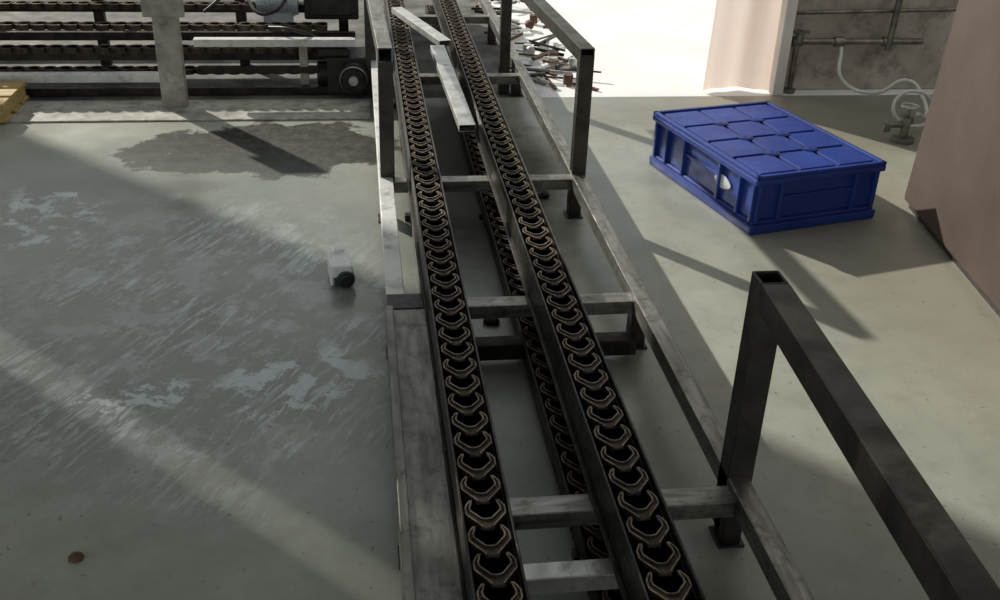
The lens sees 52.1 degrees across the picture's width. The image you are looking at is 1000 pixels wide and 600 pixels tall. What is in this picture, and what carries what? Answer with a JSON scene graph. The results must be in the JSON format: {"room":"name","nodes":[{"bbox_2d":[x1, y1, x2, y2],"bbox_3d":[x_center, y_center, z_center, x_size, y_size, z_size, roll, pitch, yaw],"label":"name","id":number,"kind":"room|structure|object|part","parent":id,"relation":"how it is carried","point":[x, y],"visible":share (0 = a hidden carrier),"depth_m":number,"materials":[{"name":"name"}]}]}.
{"room":"factory floor","nodes":[
{"label":"factory floor","id":0,"kind":"room"},
{"bbox_2d":[0,95,999,599],"bbox_3d":[-0.665,0.989,1.495,13.000,0.200,7.840,-2,29,-7],"label":"floor","id":1,"kind":"structure","parent":0,"point":[192,408],"depth_m":2.86,"materials":[{"name":"grey concrete"}]},
{"bbox_2d":[68,551,83,562],"bbox_3d":[-0.877,0.530,2.114,0.032,0.008,0.033,-2,29,-7],"label":"flake","id":2,"kind":"object","parent":1,"relation":"on","point":[78,556],"visible":1,"depth_m":2.11,"materials":[{"name":"brown"}]},
{"bbox_2d":[7,100,370,122],"bbox_3d":[-4.094,-0.777,4.324,7.040,0.008,0.280,-2,29,-7],"label":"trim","id":3,"kind":"structure","parent":1,"relation":"on","point":[246,110],"depth_m":4.65,"materials":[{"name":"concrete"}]},
{"bbox_2d":[0,81,28,122],"bbox_3d":[-2.692,-0.872,4.501,1.070,0.082,0.360,-2,29,-7],"label":"wooden pallet","id":4,"kind":"object","parent":3,"relation":"on","point":[12,93],"visible":1,"depth_m":4.57,"materials":[{"name":"yellow wood"}]},
{"bbox_2d":[327,244,354,287],"bbox_3d":[-0.504,-0.105,3.235,0.076,0.090,0.150,-5,29,-13],"label":"caster wheel","id":5,"kind":"object","parent":1,"relation":"on","point":[339,264],"visible":1,"depth_m":3.19,"materials":[{"name":"white metal"}]},
{"bbox_2d":[483,318,499,324],"bbox_3d":[-0.025,0.056,3.038,0.052,0.022,0.048,4,28,4],"label":"lump","id":6,"kind":"object","parent":1,"relation":"on","point":[491,321],"visible":0.72,"depth_m":3.02,"materials":[{"name":"black"}]},
{"bbox_2d":[536,190,549,198],"bbox_3d":[0.150,-0.412,3.913,0.075,0.030,0.071,-2,29,-7],"label":"lump","id":7,"kind":"object","parent":1,"relation":"on","point":[542,194],"visible":0.43,"depth_m":3.89,"materials":[{"name":"black"}]},
{"bbox_2d":[364,0,999,599],"bbox_3d":[-0.097,-0.649,3.704,0.789,0.630,6.106,-2,29,-7],"label":"conveyor","id":8,"kind":"object","parent":1,"relation":"on","point":[458,521],"visible":0.91,"depth_m":2.24,"materials":[{"name":"metal"}]},
{"bbox_3d":[-0.619,-1.262,4.869,0.050,0.570,0.050,-2,29,-7],"label":"guard post","id":9,"kind":"part","parent":8,"relation":"part of","materials":[{"name":"metal"}]},
{"bbox_3d":[-0.391,-0.600,3.518,0.050,0.460,0.050,-2,29,-7],"label":"guard post","id":10,"kind":"part","parent":8,"relation":"part of","materials":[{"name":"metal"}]},
{"bbox_3d":[-0.551,-0.964,4.616,0.050,0.050,4.100,-2,29,-7],"label":"rail","id":11,"kind":"part","parent":8,"relation":"part of","materials":[{"name":"grey metal"}]},
{"bbox_3d":[-0.184,0.539,2.148,0.060,0.006,0.070,-2,29,-7],"label":"foot plate","id":12,"kind":"part","parent":8,"relation":"part of","materials":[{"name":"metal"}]},
{"bbox_2d":[391,7,450,46],"bbox_3d":[-0.401,-1.370,5.106,0.060,0.030,0.728,-10,31,-21],"label":"bar","id":13,"kind":"object","parent":8,"relation":"on","point":[420,26],"visible":0.92,"depth_m":5.05,"materials":[{"name":"silver metal"}]},
{"bbox_3d":[-0.148,0.443,2.032,0.107,0.086,1.660,-2,29,-7],"label":"plate","id":14,"kind":"part","parent":8,"relation":"part of","materials":[{"name":"metal"}]},
{"bbox_2d":[430,45,475,131],"bbox_3d":[-0.209,-0.918,4.359,0.065,0.105,0.924,-3,29,-10],"label":"bar","id":15,"kind":"object","parent":8,"relation":"on","point":[464,120],"visible":1,"depth_m":4.27,"materials":[{"name":"silver metal"}]},
{"bbox_3d":[-0.305,-0.623,3.804,0.079,0.027,5.797,-2,29,-7],"label":"drive chain","id":16,"kind":"part","parent":8,"relation":"part of","materials":[{"name":"black metal"}]},
{"bbox_3d":[-0.048,-1.550,5.921,0.045,0.120,0.050,-2,29,-7],"label":"leg","id":17,"kind":"part","parent":8,"relation":"part of","materials":[{"name":"metal"}]},
{"bbox_3d":[0.025,-1.283,4.952,0.050,0.570,0.050,-2,29,-7],"label":"guard post","id":18,"kind":"part","parent":8,"relation":"part of","materials":[{"name":"metal"}]},
{"bbox_3d":[0.080,-1.077,5.049,0.045,0.120,0.050,-2,29,-7],"label":"leg","id":19,"kind":"part","parent":8,"relation":"part of","materials":[{"name":"metal"}]},
{"bbox_3d":[0.078,-1.027,5.076,0.060,0.006,0.070,-2,29,-7],"label":"foot plate","id":20,"kind":"part","parent":8,"relation":"part of","materials":[{"name":"metal"}]},
{"bbox_3d":[-0.052,-0.479,3.919,0.079,0.027,5.797,-2,29,-7],"label":"return chain","id":21,"kind":"part","parent":8,"relation":"part of","materials":[{"name":"black metal"}]},
{"bbox_3d":[-0.015,-0.632,3.841,0.079,0.027,5.797,-2,29,-7],"label":"drive chain","id":22,"kind":"part","parent":8,"relation":"part of","materials":[{"name":"black metal"}]},
{"bbox_3d":[0.272,-0.367,3.742,0.045,0.120,0.050,-2,29,-7],"label":"leg","id":23,"kind":"part","parent":8,"relation":"part of","materials":[{"name":"metal"}]},
{"bbox_3d":[0.270,-0.317,3.769,0.060,0.006,0.070,-2,29,-7],"label":"foot plate","id":24,"kind":"part","parent":8,"relation":"part of","materials":[{"name":"metal"}]},
{"bbox_3d":[0.286,-0.631,3.601,0.050,0.480,0.050,-2,29,-7],"label":"guard post","id":25,"kind":"part","parent":8,"relation":"part of","materials":[{"name":"metal"}]},
{"bbox_3d":[0.391,0.073,2.932,0.045,0.120,0.050,-2,29,-7],"label":"leg","id":26,"kind":"part","parent":8,"relation":"part of","materials":[{"name":"metal"}]},
{"bbox_3d":[0.389,0.124,2.958,0.060,0.006,0.070,-2,29,-7],"label":"foot plate","id":27,"kind":"part","parent":8,"relation":"part of","materials":[{"name":"metal"}]},
{"bbox_3d":[0.239,-0.572,3.941,0.045,0.050,5.850,-2,29,-7],"label":"rail","id":28,"kind":"part","parent":8,"relation":"part of","materials":[{"name":"metal"}]},
{"bbox_3d":[0.495,0.517,2.235,0.060,0.006,0.070,-2,29,-7],"label":"foot plate","id":29,"kind":"part","parent":8,"relation":"part of","materials":[{"name":"metal"}]},
{"bbox_3d":[0.497,0.467,2.208,0.045,0.120,0.050,-2,29,-7],"label":"leg","id":30,"kind":"part","parent":8,"relation":"part of","materials":[{"name":"metal"}]},
{"bbox_3d":[0.508,0.224,2.101,0.055,0.610,0.055,-2,29,-7],"label":"guard post","id":31,"kind":"part","parent":8,"relation":"part of","materials":[{"name":"metal"}]},
{"bbox_2d":[649,101,886,234],"bbox_3d":[1.015,-0.539,3.998,0.556,0.229,0.766,-9,30,-19],"label":"plastic crate","id":32,"kind":"object","parent":1,"relation":"on","point":[762,166],"visible":1,"depth_m":3.79,"materials":[{"name":"blue plastic"}]},
{"bbox_2d":[882,102,919,144],"bbox_3d":[1.795,-0.792,4.583,0.158,0.171,0.100,-2,29,-7],"label":"water tap","id":33,"kind":"object","parent":1,"relation":"on","point":[903,138],"visible":1,"depth_m":4.58,"materials":[{"name":"metal"}]},
{"bbox_2d":[904,0,999,316],"bbox_3d":[1.944,-0.654,2.511,0.773,1.900,2.332,2,28,0],"label":"wall","id":34,"kind":"structure","parent":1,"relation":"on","point":[953,189],"depth_m":3.45,"materials":[{"name":"paint"}]},
{"bbox_2d":[784,0,958,88],"bbox_3d":[2.619,-2.321,4.918,2.400,2.600,0.200,-2,29,-7],"label":"wall","id":35,"kind":"structure","parent":0,"point":[862,66],"depth_m":5.25,"materials":[{"name":"grey concrete"}]},
{"bbox_2d":[703,0,781,89],"bbox_3d":[1.272,-2.141,4.691,0.420,2.390,0.078,-2,29,-7],"label":"curtain","id":36,"kind":"object","parent":35,"relation":"hanging from","point":[744,32],"visible":1,"depth_m":5.15,"materials":[{"name":"beige fabric"}]},
{"bbox_2d":[767,0,797,94],"bbox_3d":[1.433,-2.259,4.720,0.055,2.600,0.320,-2,29,-7],"label":"door frame","id":37,"kind":"structure","parent":35,"relation":"attached to","point":[789,7],"depth_m":5.09,"materials":[{"name":"paint"}]},
{"bbox_2d":[783,0,956,93],"bbox_3d":[1.897,-1.741,4.950,0.860,1.500,0.070,-2,29,-7],"label":"pipes","id":38,"kind":"object","parent":35,"relation":"attached to","point":[798,41],"visible":0.99,"depth_m":5.15,"materials":[{"name":"grey metal"}]},
{"bbox_2d":[837,46,931,127],"bbox_3d":[1.863,-1.032,4.909,0.321,0.205,0.674,-2,29,-7],"label":"garden hose","id":39,"kind":"object","parent":38,"relation":"attached to","point":[922,94],"visible":0.81,"depth_m":4.91,"materials":[{"name":"grey rubber"}]},
{"label":"outside","id":40,"kind":"structure","parent":0,"visible":0},
{"bbox_2d":[478,0,933,96],"bbox_3d":[3.473,-3.682,10.466,8.200,0.196,11.159,-2,29,-7],"label":"ground","id":41,"kind":"structure","parent":40,"point":[644,48],"depth_m":5.99,"materials":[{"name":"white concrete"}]},
{"bbox_2d":[471,0,600,90],"bbox_3d":[0.146,-1.617,6.116,0.543,0.067,2.318,-2,29,-7],"label":"pile","id":42,"kind":"object","parent":41,"relation":"on","point":[551,53],"visible":0.71,"depth_m":5.61,"materials":[{"name":"metal"}]},
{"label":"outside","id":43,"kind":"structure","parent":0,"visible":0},
{"bbox_2d":[0,0,523,100],"bbox_3d":[-5.449,-3.391,9.315,9.799,0.196,11.159,-2,29,-7],"label":"ground","id":44,"kind":"structure","parent":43,"point":[488,53],"depth_m":5.54,"materials":[{"name":"grey concrete"}]},
{"bbox_2d":[0,0,368,108],"bbox_3d":[-2.299,-1.345,4.930,3.290,0.550,1.095,-2,29,-7],"label":"conveyor","id":45,"kind":"object","parent":44,"relation":"on","point":[344,71],"visible":1,"depth_m":4.89,"materials":[{"name":"metal"}]},
{"bbox_3d":[-2.027,-1.403,5.194,0.050,0.420,0.050,-2,29,-7],"label":"leg","id":46,"kind":"part","parent":45,"relation":"part of","materials":[{"name":"metal"}]},
{"bbox_3d":[-2.332,-1.472,5.112,3.180,0.050,0.050,-2,29,-7],"label":"rail","id":47,"kind":"part","parent":45,"relation":"part of","materials":[{"name":"metal"}]},
{"bbox_3d":[-2.411,-1.446,5.011,3.096,0.027,0.079,-2,29,-7],"label":"chain","id":48,"kind":"part","parent":45,"relation":"part of","materials":[{"name":"brown metal"}]},
{"bbox_3d":[-2.389,-1.104,4.925,3.096,0.027,0.079,-2,29,-7],"label":"chain","id":49,"kind":"part","parent":45,"relation":"part of","materials":[{"name":"brown metal"}]},
{"bbox_3d":[-2.373,-1.174,4.786,3.096,0.027,0.079,-2,29,-7],"label":"chain","id":50,"kind":"part","parent":45,"relation":"part of","materials":[{"name":"brown metal"}]},
{"bbox_3d":[-2.285,-1.155,4.832,3.180,0.040,0.030,-2,29,-7],"label":"rail","id":51,"kind":"part","parent":45,"relation":"part of","materials":[{"name":"metal"}]},
{"bbox_3d":[-2.379,-1.288,4.803,3.096,0.027,0.079,-2,29,-7],"label":"chain","id":52,"kind":"part","parent":45,"relation":"part of","materials":[{"name":"brown metal"}]},
{"bbox_3d":[-2.410,-1.413,5.419,3.100,0.050,0.050,-2,29,-7],"label":"rail","id":53,"kind":"part","parent":45,"relation":"part of","materials":[{"name":"metal"}]},
{"bbox_3d":[-2.299,-0.979,4.788,3.130,0.035,0.050,-2,29,-7],"label":"rail","id":54,"kind":"part","parent":45,"relation":"part of","materials":[{"name":"metal"}]},
{"bbox_3d":[-2.299,-1.269,4.906,3.180,0.040,0.030,-2,29,-7],"label":"rail","id":55,"kind":"part","parent":45,"relation":"part of","materials":[{"name":"metal"}]},
{"bbox_3d":[-1.334,-1.426,5.284,0.050,0.420,0.050,-2,29,-7],"label":"leg","id":56,"kind":"part","parent":45,"relation":"part of","materials":[{"name":"metal"}]},
{"bbox_3d":[-1.111,-1.494,5.107,0.200,0.222,0.184,-2,29,-7],"label":"motor","id":57,"kind":"part","parent":45,"relation":"part of","materials":[{"name":"metal"}]},
{"bbox_3d":[-0.948,-1.130,4.950,0.040,0.240,0.040,-2,29,-7],"label":"leg","id":58,"kind":"part","parent":45,"relation":"part of","materials":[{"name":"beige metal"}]},
{"bbox_3d":[-0.818,-1.442,5.350,0.050,0.420,0.050,-2,29,-7],"label":"leg","id":59,"kind":"part","parent":45,"relation":"part of","materials":[{"name":"metal"}]}
]}

